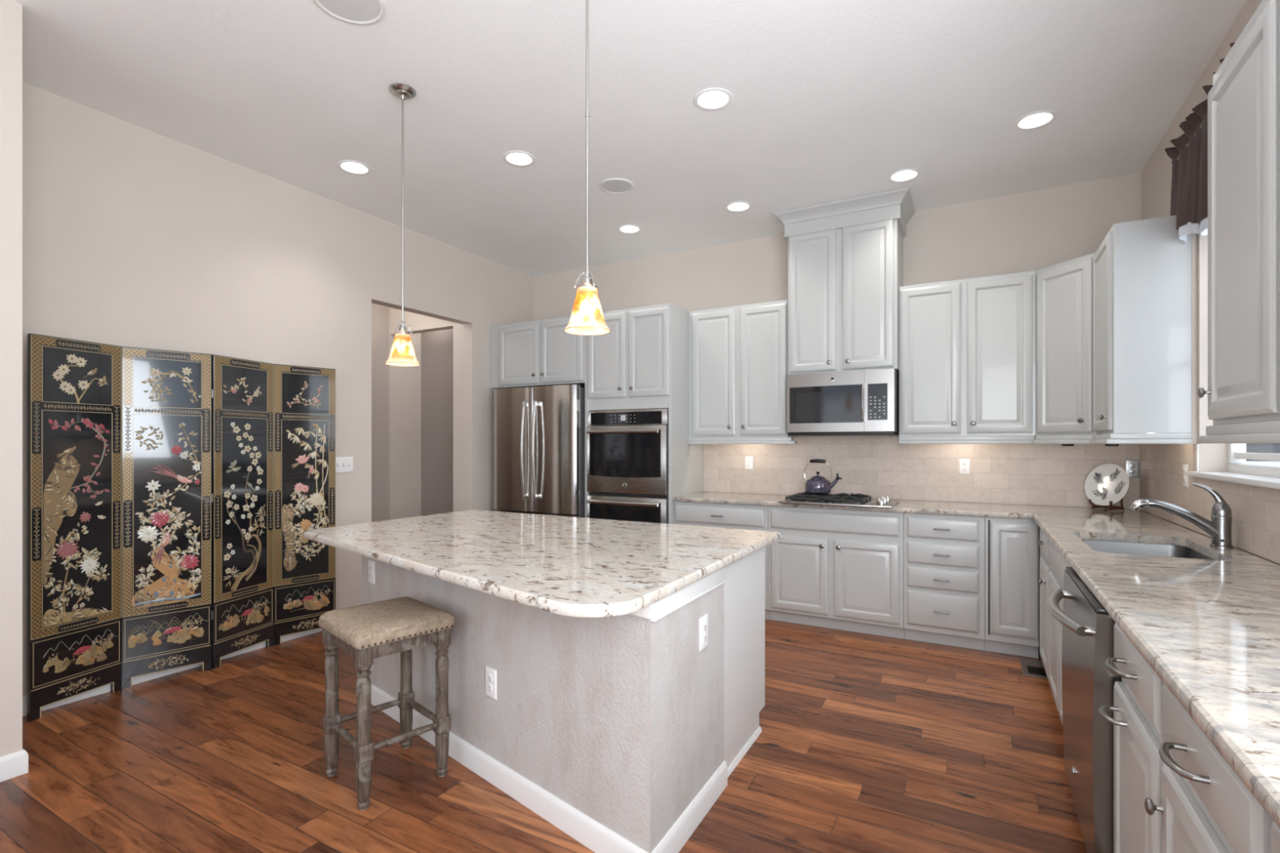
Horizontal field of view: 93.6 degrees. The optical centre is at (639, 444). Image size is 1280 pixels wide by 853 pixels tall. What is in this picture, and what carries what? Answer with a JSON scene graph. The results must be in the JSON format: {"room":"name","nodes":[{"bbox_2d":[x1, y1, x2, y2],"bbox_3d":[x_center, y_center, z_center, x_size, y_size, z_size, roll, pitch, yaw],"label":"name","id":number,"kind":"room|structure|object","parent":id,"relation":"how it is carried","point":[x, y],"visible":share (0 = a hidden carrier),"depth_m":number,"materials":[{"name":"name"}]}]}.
{"room":"kitchen","nodes":[
{"label":"kitchen","id":0,"kind":"room"},
{"bbox_2d":[0,0,22,756],"bbox_3d":[-3.647,-0.226,0.550,0.120,3.135,4.420,0,0,29],"label":"wall","id":1,"kind":"structure","parent":0,"point":[11,11],"depth_m":2.42,"materials":[{"name":"paint"}]},
{"bbox_2d":[0,748,28,782],"bbox_3d":[-3.230,1.294,1.471,0.314,0.094,2.434,0,0,29],"label":"baseboard","id":2,"kind":"structure","parent":1,"relation":"attached to","point":[13,765],"depth_m":2.42,"materials":[{"name":"white"}]},
{"bbox_2d":[22,82,533,696],"bbox_3d":[-2.226,-0.226,4.591,0.120,3.135,4.266,0,0,29],"label":"wall","id":3,"kind":"structure","parent":0,"point":[133,236],"depth_m":3.79,"materials":[{"name":"paint"}]},
{"bbox_2d":[22,628,322,716],"bbox_3d":[-2.623,1.294,3.737,0.014,0.094,2.187,0,0,29],"label":"baseboard","id":4,"kind":"structure","parent":3,"relation":"attached to","point":[139,679],"depth_m":3.41,"materials":[{"name":"white wood"}]},
{"bbox_2d":[335,457,353,472],"bbox_3d":[-2.209,0.152,4.479,0.016,0.116,0.165,0,0,29],"label":"light switch","id":5,"kind":"object","parent":3,"relation":"attached to","point":[343,464],"visible":0.97,"depth_m":4.49,"materials":[{"name":"white plastic"}]},
{"bbox_2d":[371,302,421,522],"bbox_3d":[-2.940,-0.158,5.694,0.130,3.000,2.300,0,0,29],"label":"wall","id":6,"kind":"structure","parent":0,"point":[380,313],"depth_m":6.20,"materials":[{"name":"paint"}]},
{"bbox_2d":[389,307,462,519],"bbox_3d":[-2.164,-0.158,6.026,1.164,3.000,0.105,0,0,29],"label":"wall","id":7,"kind":"structure","parent":0,"point":[418,323],"depth_m":5.97,"materials":[{"name":"paint"}]},
{"bbox_2d":[421,328,453,515],"bbox_3d":[-1.911,-0.158,6.352,1.029,3.000,0.110,0,0,29],"label":"wall","id":8,"kind":"structure","parent":0,"point":[437,346],"depth_m":6.44,"materials":[{"name":"paint"}]},
{"bbox_2d":[0,618,1087,852],"bbox_3d":[-2.190,1.382,2.132,8.100,0.080,8.800,0,0,29],"label":"floor","id":9,"kind":"structure","parent":0,"point":[866,743],"depth_m":2.48,"materials":[{"name":"brown wood"}]},
{"bbox_2d":[26,333,335,721],"bbox_3d":[-2.606,0.402,3.623,0.144,1.879,1.596,0,0,29],"label":"folding screen","id":10,"kind":"object","parent":9,"relation":"on","point":[173,496],"visible":0.98,"depth_m":3.42,"materials":[{"name":"black paint"}]},
{"bbox_2d":[33,341,119,695],"bbox_3d":[-2.893,0.379,3.099,0.005,1.799,0.381,0,0,16],"label":"artwork","id":11,"kind":"object","parent":10,"relation":"attached to","point":[76,384],"depth_m":3.09,"materials":[{"name":"black paint"}]},
{"bbox_2d":[124,351,208,669],"bbox_3d":[-2.695,0.377,3.436,0.006,1.796,0.384,0,0,45],"label":"artwork","id":12,"kind":"object","parent":10,"relation":"attached to","point":[169,588],"depth_m":3.43},
{"bbox_2d":[215,360,272,648],"bbox_3d":[-2.493,0.379,3.800,0.006,1.799,0.406,0,0,14],"label":"artwork","id":13,"kind":"object","parent":10,"relation":"attached to","point":[254,616],"depth_m":3.81},
{"bbox_2d":[275,368,333,630],"bbox_3d":[-2.305,0.380,4.146,0.005,1.800,0.368,0,0,44],"label":"artwork","id":14,"kind":"object","parent":10,"relation":"attached to","point":[304,397],"depth_m":4.14,"materials":[{"name":"black paint"}]},
{"bbox_2d":[318,596,454,810],"bbox_3d":[-1.028,1.004,2.440,0.418,0.674,0.398,0,0,44],"label":"bar stool","id":15,"kind":"object","parent":9,"relation":"on","point":[368,632],"visible":1,"depth_m":2.39,"materials":[{"name":"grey wood"}]},
{"bbox_2d":[493,383,584,517],"bbox_3d":[-0.813,0.404,5.718,0.950,1.874,0.833,0,0,29],"label":"refrigerator","id":16,"kind":"object","parent":9,"relation":"on","point":[539,432],"visible":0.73,"depth_m":5.37,"materials":[{"name":"grey metal"}]},
{"bbox_2d":[361,547,764,852],"bbox_3d":[-0.554,0.903,2.835,2.030,0.878,1.222,0,0,29],"label":"kitchen island","id":17,"kind":"object","parent":9,"relation":"on","point":[622,735],"visible":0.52,"depth_m":2.16,"materials":[{"name":"paint"}]},
{"bbox_2d":[368,560,375,583],"bbox_3d":[-1.398,0.662,3.125,0.072,0.116,0.009,0,0,42],"label":"wall outlet","id":18,"kind":"object","parent":17,"relation":"attached to","point":[371,564],"visible":1,"depth_m":3.12,"materials":[{"name":"white plastic"}]},
{"bbox_2d":[485,666,497,699],"bbox_3d":[-0.595,0.949,2.393,0.072,0.116,0.009,0,0,42],"label":"wall outlet","id":19,"kind":"object","parent":17,"relation":"attached to","point":[491,673],"visible":1,"depth_m":2.38,"materials":[{"name":"white plastic"}]},
{"bbox_2d":[487,673,492,682],"bbox_3d":[-0.597,0.929,2.391,0.033,0.033,0.002,0,0,42],"label":"socket","id":20,"kind":"object","parent":19,"relation":"attached to","point":[489,675],"depth_m":2.39,"materials":[{"name":"grey plastic"}]},
{"bbox_2d":[487,683,492,692],"bbox_3d":[-0.597,0.969,2.391,0.033,0.033,0.002,0,0,42],"label":"socket","id":21,"kind":"object","parent":19,"relation":"attached to","point":[489,685],"depth_m":2.39,"materials":[{"name":"grey plastic"}]},
{"bbox_2d":[303,510,781,617],"bbox_3d":[-0.602,0.446,2.758,2.116,0.035,1.612,0,0,29],"label":"island countertop","id":22,"kind":"structure","parent":17,"relation":"on","point":[573,566],"depth_m":2.37,"materials":[{"name":"stone"}]},
{"bbox_2d":[698,613,707,651],"bbox_3d":[0.233,0.682,2.182,0.009,0.116,0.072,0,0,29],"label":"wall outlet","id":23,"kind":"object","parent":17,"relation":"attached to","point":[703,621],"visible":1,"depth_m":2.17,"materials":[{"name":"white plastic"}]},
{"bbox_2d":[702,622,706,631],"bbox_3d":[0.235,0.662,2.180,0.002,0.033,0.033,0,0,29],"label":"socket","id":24,"kind":"object","parent":23,"relation":"attached to","point":[704,624],"depth_m":2.18,"materials":[{"name":"grey plastic"}]},
{"bbox_2d":[702,633,706,642],"bbox_3d":[0.235,0.702,2.180,0.002,0.033,0.033,0,0,29],"label":"socket","id":25,"kind":"object","parent":23,"relation":"attached to","point":[704,635],"depth_m":2.18,"materials":[{"name":"grey plastic"}]},
{"bbox_2d":[584,303,703,524],"bbox_3d":[0.035,0.097,5.364,0.847,2.489,0.718,0,0,29],"label":"tall cabinet","id":26,"kind":"object","parent":9,"relation":"on","point":[642,362],"visible":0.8,"depth_m":5.06,"materials":[{"name":"grey paint"}]},
{"bbox_2d":[586,408,668,524],"bbox_3d":[-0.002,0.373,5.288,0.774,1.332,0.644,0,0,29],"label":"wall oven","id":27,"kind":"object","parent":26,"relation":"in","point":[628,450],"visible":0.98,"depth_m":5.04,"materials":[{"name":"grey metal"}]},
{"bbox_2d":[675,501,769,619],"bbox_3d":[0.762,0.903,4.992,0.784,0.878,0.660,0,0,29],"label":"base cabinet","id":28,"kind":"object","parent":9,"relation":"on","point":[745,517],"visible":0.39,"depth_m":4.70,"materials":[{"name":"grey paint"}]},
{"bbox_2d":[768,506,904,639],"bbox_3d":[1.520,0.903,4.573,0.944,0.878,0.656,0,0,29],"label":"base cabinet","id":29,"kind":"object","parent":9,"relation":"on","point":[836,569],"visible":0.94,"depth_m":4.29,"materials":[{"name":"grey paint"}]},
{"bbox_2d":[903,512,984,650],"bbox_3d":[2.143,0.903,4.225,0.479,0.878,0.660,0,0,29],"label":"base cabinet","id":30,"kind":"object","parent":9,"relation":"on","point":[944,555],"visible":0.98,"depth_m":3.97,"materials":[{"name":"grey paint"}]},
{"bbox_2d":[984,516,1039,657],"bbox_3d":[2.489,0.903,4.051,0.291,0.878,0.628,0,0,29],"label":"base cabinet","id":31,"kind":"object","parent":9,"relation":"on","point":[1011,550],"visible":0.86,"depth_m":3.78,"materials":[{"name":"grey paint"}]},
{"bbox_2d":[1019,657,1048,679],"bbox_3d":[2.369,1.339,3.594,0.151,0.006,0.315,0,0,29],"label":"floor vent","id":32,"kind":"object","parent":9,"relation":"in","point":[1036,668],"visible":0.66,"depth_m":3.59,"materials":[{"name":"brown metal"}]},
{"bbox_2d":[1035,528,1052,678],"bbox_3d":[2.545,0.903,3.276,0.660,0.878,0.668,0,0,29],"label":"base cabinet","id":33,"kind":"object","parent":9,"relation":"on","point":[1046,566],"visible":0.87,"depth_m":3.29,"materials":[{"name":"grey paint"}]},
{"bbox_2d":[1048,539,1071,725],"bbox_3d":[2.150,0.903,2.560,0.656,0.878,0.963,0,0,29],"label":"base cabinet","id":34,"kind":"object","parent":9,"relation":"on","point":[1055,577],"visible":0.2,"depth_m":2.83,"materials":[{"name":"grey paint"}]},
{"bbox_2d":[1047,566,1121,852],"bbox_3d":[1.689,0.903,1.861,0.706,0.877,0.687,0,0,29],"label":"dishwasher","id":35,"kind":"object","parent":9,"relation":"on","point":[1087,628],"visible":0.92,"depth_m":1.79,"materials":[{"name":"silver metal"}]},
{"bbox_2d":[1098,622,1170,852],"bbox_3d":[1.449,0.903,1.321,0.678,0.878,0.472,0,0,29],"label":"base cabinet","id":36,"kind":"object","parent":9,"relation":"on","point":[1136,721],"visible":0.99,"depth_m":1.44,"materials":[{"name":"grey paint"}]},
{"bbox_2d":[1144,683,1273,852],"bbox_3d":[1.208,0.903,0.888,0.678,0.878,0.515,0,0,29],"label":"base cabinet","id":37,"kind":"object","parent":9,"relation":"on","point":[1206,807],"visible":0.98,"depth_m":1.02,"materials":[{"name":"grey paint"}]},
{"bbox_2d":[1271,821,1279,852],"bbox_3d":[0.948,0.903,0.419,0.678,0.878,0.553,0,0,29],"label":"base cabinet","id":38,"kind":"object","parent":9,"relation":"on","point":[1275,829],"visible":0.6,"depth_m":0.77,"materials":[{"name":"grey paint"}]},
{"bbox_2d":[672,491,1279,827],"bbox_3d":[0.814,0.446,2.696,3.104,0.035,4.605,0,0,29],"label":"countertop","id":39,"kind":"structure","parent":38,"relation":"on","point":[1209,629],"depth_m":1.59,"materials":[{"name":"stone"}]},
{"bbox_2d":[778,492,899,508],"bbox_3d":[1.477,0.399,4.442,0.770,0.058,0.524,0,0,29],"label":"gas cooktop","id":40,"kind":"object","parent":39,"relation":"in","point":[823,499],"visible":0.98,"depth_m":4.31,"materials":[{"name":"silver metal"}]},
{"bbox_2d":[804,458,841,493],"bbox_3d":[1.385,0.241,4.608,0.200,0.257,0.254,0,0,-29],"label":"tea kettle","id":41,"kind":"object","parent":40,"relation":"on","point":[815,484],"visible":1,"depth_m":4.56,"materials":[{"name":"purple metal"}]},
{"bbox_2d":[1088,497,1124,510],"bbox_3d":[3.058,0.352,3.930,0.149,0.146,0.157,0,0,-16],"label":"plate stand","id":42,"kind":"object","parent":39,"relation":"on","point":[1094,506],"visible":0.82,"depth_m":3.89,"materials":[{"name":"brown wood"}]},
{"bbox_2d":[1084,463,1128,505],"bbox_3d":[3.048,0.261,3.927,0.076,0.273,0.282,0,0,-16],"label":"decorative plate","id":43,"kind":"object","parent":42,"relation":"on","point":[1107,482],"visible":1,"depth_m":3.93,"materials":[{"name":"white ceramic"}]},
{"bbox_2d":[1080,538,1213,559],"bbox_3d":[2.160,0.546,2.581,0.460,0.162,0.690,0,0,29],"label":"sink","id":44,"kind":"object","parent":39,"relation":"in","point":[1107,546],"visible":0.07,"depth_m":2.83,"materials":[{"name":"silver metal"}]},
{"bbox_2d":[1130,482,1233,548],"bbox_3d":[2.314,0.295,2.575,0.336,0.266,0.072,0,0,29],"label":"faucet","id":45,"kind":"object","parent":39,"relation":"on","point":[1220,528],"visible":1,"depth_m":2.52,"materials":[{"name":"silver metal"}]},
{"bbox_2d":[11,0,1247,276],"bbox_3d":[-0.953,-1.853,1.425,5.181,0.120,8.766,0,0,29],"label":"ceiling","id":46,"kind":"structure","parent":0,"point":[832,99],"depth_m":3.11,"materials":[{"name":"paint"}]},
{"bbox_2d":[313,0,385,25],"bbox_3d":[-1.177,-1.788,2.421,0.276,0.008,0.276,0,0,29],"label":"ceiling speaker","id":47,"kind":"object","parent":46,"relation":"attached to","point":[363,12],"visible":1,"depth_m":2.47,"materials":[{"name":"white"}]},
{"bbox_2d":[337,160,371,174],"bbox_3d":[-1.847,-1.815,3.887,0.200,0.056,0.200,0,0,29],"label":"recessed light","id":48,"kind":"object","parent":46,"relation":"in","point":[351,166],"visible":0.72,"depth_m":3.93,"materials":[{"name":"white"}]},
{"bbox_2d":[384,83,420,366],"bbox_3d":[-1.201,-1.099,3.043,0.168,1.388,0.168,0,0,29],"label":"pendant lamp","id":49,"kind":"object","parent":46,"relation":"hanging from","point":[402,353],"visible":1,"depth_m":3.03,"materials":[{"name":"yellow glass"}]},
{"bbox_2d":[502,151,535,166],"bbox_3d":[-0.757,-1.815,3.767,0.200,0.056,0.200,0,0,29],"label":"recessed light","id":50,"kind":"object","parent":46,"relation":"in","point":[519,158],"visible":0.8,"depth_m":3.81,"materials":[{"name":"white"}]},
{"bbox_2d":[564,0,610,335],"bbox_3d":[-0.189,-1.099,2.150,0.168,1.388,0.168,0,0,-34],"label":"pendant lamp","id":51,"kind":"object","parent":46,"relation":"hanging from","point":[587,318],"visible":1,"depth_m":2.13,"materials":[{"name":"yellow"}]},
{"bbox_2d":[600,177,633,193],"bbox_3d":[-0.161,-1.788,4.163,0.236,0.008,0.236,0,0,29],"label":"ceiling speaker","id":52,"kind":"object","parent":46,"relation":"attached to","point":[615,185],"visible":1,"depth_m":4.15,"materials":[{"name":"white"}]},
{"bbox_2d":[602,180,631,192],"bbox_3d":[-0.161,-1.789,4.163,0.202,0.006,0.202,0,0,29],"label":"grille","id":53,"kind":"object","parent":52,"relation":"attached to","point":[609,186],"depth_m":4.16,"materials":[{"name":"white"}]},
{"bbox_2d":[617,224,641,233],"bbox_3d":[-0.087,-1.815,4.997,0.200,0.056,0.200,0,0,29],"label":"recessed light","id":54,"kind":"object","parent":46,"relation":"in","point":[626,228],"visible":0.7,"depth_m":5.05,"materials":[{"name":"white"}]},
{"bbox_2d":[693,88,732,111],"bbox_3d":[0.380,-1.815,3.120,0.200,0.056,0.200,0,0,29],"label":"recessed light","id":55,"kind":"object","parent":46,"relation":"in","point":[710,99],"visible":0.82,"depth_m":3.16,"materials":[{"name":"white"}]},
{"bbox_2d":[724,200,751,212],"bbox_3d":[0.741,-1.815,4.527,0.200,0.056,0.200,0,0,29],"label":"recessed light","id":56,"kind":"object","parent":46,"relation":"in","point":[735,206],"visible":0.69,"depth_m":4.58,"materials":[{"name":"white"}]},
{"bbox_2d":[888,168,920,182],"bbox_3d":[1.758,-1.815,4.002,0.200,0.056,0.200,0,0,29],"label":"recessed light","id":57,"kind":"object","parent":46,"relation":"in","point":[904,175],"visible":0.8,"depth_m":4.05,"materials":[{"name":"white"}]},
{"bbox_2d":[1013,110,1057,130],"bbox_3d":[2.184,-1.815,3.321,0.200,0.056,0.200,0,0,29],"label":"recessed light","id":58,"kind":"object","parent":46,"relation":"in","point":[1037,119],"visible":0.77,"depth_m":3.36,"materials":[{"name":"white"}]},
{"bbox_2d":[533,172,1141,635],"bbox_3d":[1.113,-0.226,5.246,5.321,3.135,0.120,0,0,29],"label":"wall","id":59,"kind":"structure","parent":0,"point":[1037,229],"depth_m":4.56,"materials":[{"name":"paint"}]},
{"bbox_2d":[489,315,584,389],"bbox_3d":[-0.824,-0.847,5.841,1.113,0.602,0.718,0,0,29],"label":"upper cabinet","id":60,"kind":"object","parent":59,"relation":"attached to","point":[539,353],"visible":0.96,"depth_m":5.54,"materials":[{"name":"grey paint"}]},
{"bbox_2d":[687,299,798,444],"bbox_3d":[0.890,-0.576,5.084,0.920,1.145,0.377,0,0,29],"label":"upper cabinet","id":61,"kind":"object","parent":59,"relation":"attached to","point":[738,355],"visible":1,"depth_m":4.96,"materials":[{"name":"grey paint"}]},
{"bbox_2d":[774,186,915,374],"bbox_3d":[1.576,-1.167,4.628,0.949,1.248,0.507,0,0,29],"label":"upper cabinet","id":62,"kind":"object","parent":59,"relation":"attached to","point":[846,256],"visible":0.98,"depth_m":4.45,"materials":[{"name":"grey paint"}]},
{"bbox_2d":[786,368,898,435],"bbox_3d":[1.566,-0.305,4.619,0.768,0.469,0.504,0,0,29],"label":"microwave","id":63,"kind":"object","parent":62,"relation":"attached to","point":[864,402],"visible":0.97,"depth_m":4.42,"materials":[{"name":"grey metal"}]},
{"bbox_2d":[703,435,1139,509],"bbox_3d":[1.935,0.135,4.714,3.104,0.586,0.010,0,0,29],"label":"tiled wall","id":64,"kind":"structure","parent":59,"relation":"attached to","point":[876,466],"depth_m":4.59,"materials":[{"name":"tile"}]},
{"bbox_2d":[745,456,753,469],"bbox_3d":[0.952,0.160,5.248,0.072,0.116,0.009,0,0,29],"label":"wall outlet","id":65,"kind":"object","parent":64,"relation":"attached to","point":[748,460],"visible":1,"depth_m":5.24,"materials":[{"name":"white plastic"}]},
{"bbox_2d":[959,458,969,474],"bbox_3d":[2.400,0.162,4.444,0.072,0.116,0.009,0,0,29],"label":"wall outlet","id":66,"kind":"object","parent":64,"relation":"attached to","point":[964,464],"visible":1,"depth_m":4.44,"materials":[{"name":"white plastic"}]},
{"bbox_2d":[1124,459,1138,477],"bbox_3d":[3.252,0.160,3.971,0.072,0.116,0.009,0,0,29],"label":"wall outlet","id":67,"kind":"object","parent":64,"relation":"attached to","point":[1131,466],"visible":0.98,"depth_m":3.97,"materials":[{"name":"grey metal"}]},
{"bbox_2d":[1128,463,1135,468],"bbox_3d":[3.251,0.141,3.968,0.033,0.033,0.002,0,0,29],"label":"socket","id":68,"kind":"object","parent":67,"relation":"attached to","point":[1131,465],"depth_m":3.97,"materials":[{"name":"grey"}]},
{"bbox_2d":[1128,469,1135,474],"bbox_3d":[3.251,0.179,3.968,0.033,0.033,0.002,0,0,29],"label":"socket","id":69,"kind":"object","parent":67,"relation":"attached to","point":[1131,471],"depth_m":3.97,"materials":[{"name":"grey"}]},
{"bbox_2d":[898,271,1035,444],"bbox_3d":[2.317,-0.576,4.292,0.834,1.145,0.377,0,0,29],"label":"upper cabinet","id":70,"kind":"object","parent":59,"relation":"attached to","point":[967,347],"visible":1,"depth_m":4.14,"materials":[{"name":"grey paint"}]},
{"bbox_2d":[1032,252,1095,444],"bbox_3d":[2.877,-0.576,3.838,0.626,1.145,0.626,0,0,29],"label":"upper cabinet","id":71,"kind":"object","parent":59,"relation":"attached to","point":[1064,290],"visible":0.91,"depth_m":3.76,"materials":[{"name":"grey paint"}]},
{"bbox_2d":[1061,444,1074,446],"bbox_3d":[2.743,-0.024,3.853,0.066,0.068,0.066,0,0,29],"label":"puck light","id":72,"kind":"object","parent":71,"relation":"attached to","point":[1064,445],"visible":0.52,"depth_m":3.83,"materials":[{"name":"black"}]},
{"bbox_2d":[1141,0,1279,565],"bbox_3d":[1.295,-0.226,0.177,0.160,3.135,8.566,0,0,29],"label":"wall","id":73,"kind":"structure","parent":0,"point":[1156,175],"depth_m":2.94,"materials":[{"name":"paint"}]},
{"bbox_2d":[1090,215,1197,444],"bbox_3d":[2.714,-0.576,3.287,0.378,1.145,0.534,0,0,29],"label":"upper cabinet","id":74,"kind":"object","parent":73,"relation":"attached to","point":[1145,281],"visible":0.98,"depth_m":3.06,"materials":[{"name":"grey paint"}]},
{"bbox_2d":[1104,444,1119,446],"bbox_3d":[2.727,-0.024,3.473,0.066,0.068,0.066,0,0,29],"label":"puck light","id":75,"kind":"object","parent":74,"relation":"attached to","point":[1105,445],"visible":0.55,"depth_m":3.45,"materials":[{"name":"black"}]},
{"bbox_2d":[1195,444,1199,471],"bbox_3d":[2.739,0.065,2.951,0.008,0.134,0.017,0,0,29],"label":"trim","id":76,"kind":"structure","parent":73,"relation":"attached to","point":[1197,445],"depth_m":2.94,"materials":[{"name":"white wood"}]},
{"bbox_2d":[1164,42,1235,245],"bbox_3d":[2.396,-1.223,2.446,0.116,0.598,1.484,0,0,29],"label":"window valance","id":77,"kind":"object","parent":73,"relation":"attached to","point":[1188,192],"visible":0.41,"depth_m":2.79,"materials":[{"name":"brown fabric"}]},
{"bbox_2d":[1139,444,1279,564],"bbox_3d":[2.191,0.185,1.966,0.010,0.486,4.566,0,0,29],"label":"tiled wall","id":78,"kind":"structure","parent":73,"relation":"attached to","point":[1255,510],"depth_m":2.86,"materials":[{"name":"tile"}]},
{"bbox_2d":[1182,464,1188,487],"bbox_3d":[2.803,0.160,3.090,0.009,0.116,0.072,0,0,29],"label":"wall outlet","id":79,"kind":"object","parent":78,"relation":"attached to","point":[1185,467],"visible":1,"depth_m":3.08,"materials":[{"name":"white plastic"}]},
{"bbox_2d":[1186,443,1279,489],"bbox_3d":[2.492,-0.450,2.373,0.190,1.214,1.350,0,0,29],"label":"window","id":80,"kind":"structure","parent":73,"relation":"in","point":[1264,476],"depth_m":2.61,"materials":[{"name":"white"}]},
{"bbox_2d":[1197,0,1279,443],"bbox_3d":[1.660,-0.571,1.380,0.367,1.135,0.985,0,0,29],"label":"upper cabinet","id":81,"kind":"object","parent":73,"relation":"attached to","point":[1243,391],"visible":1,"depth_m":1.58,"materials":[{"name":"grey paint"}]},
{"label":"outside","id":82,"kind":"structure","parent":0,"visible":0},
{"bbox_2d":[1244,443,1279,466],"bbox_3d":[7.493,-0.408,7.517,4.000,5.500,3.580,0,0,29],"label":"house","id":83,"kind":"structure","parent":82,"point":[1250,447],"depth_m":6.51,"materials":[{"name":"grey"}]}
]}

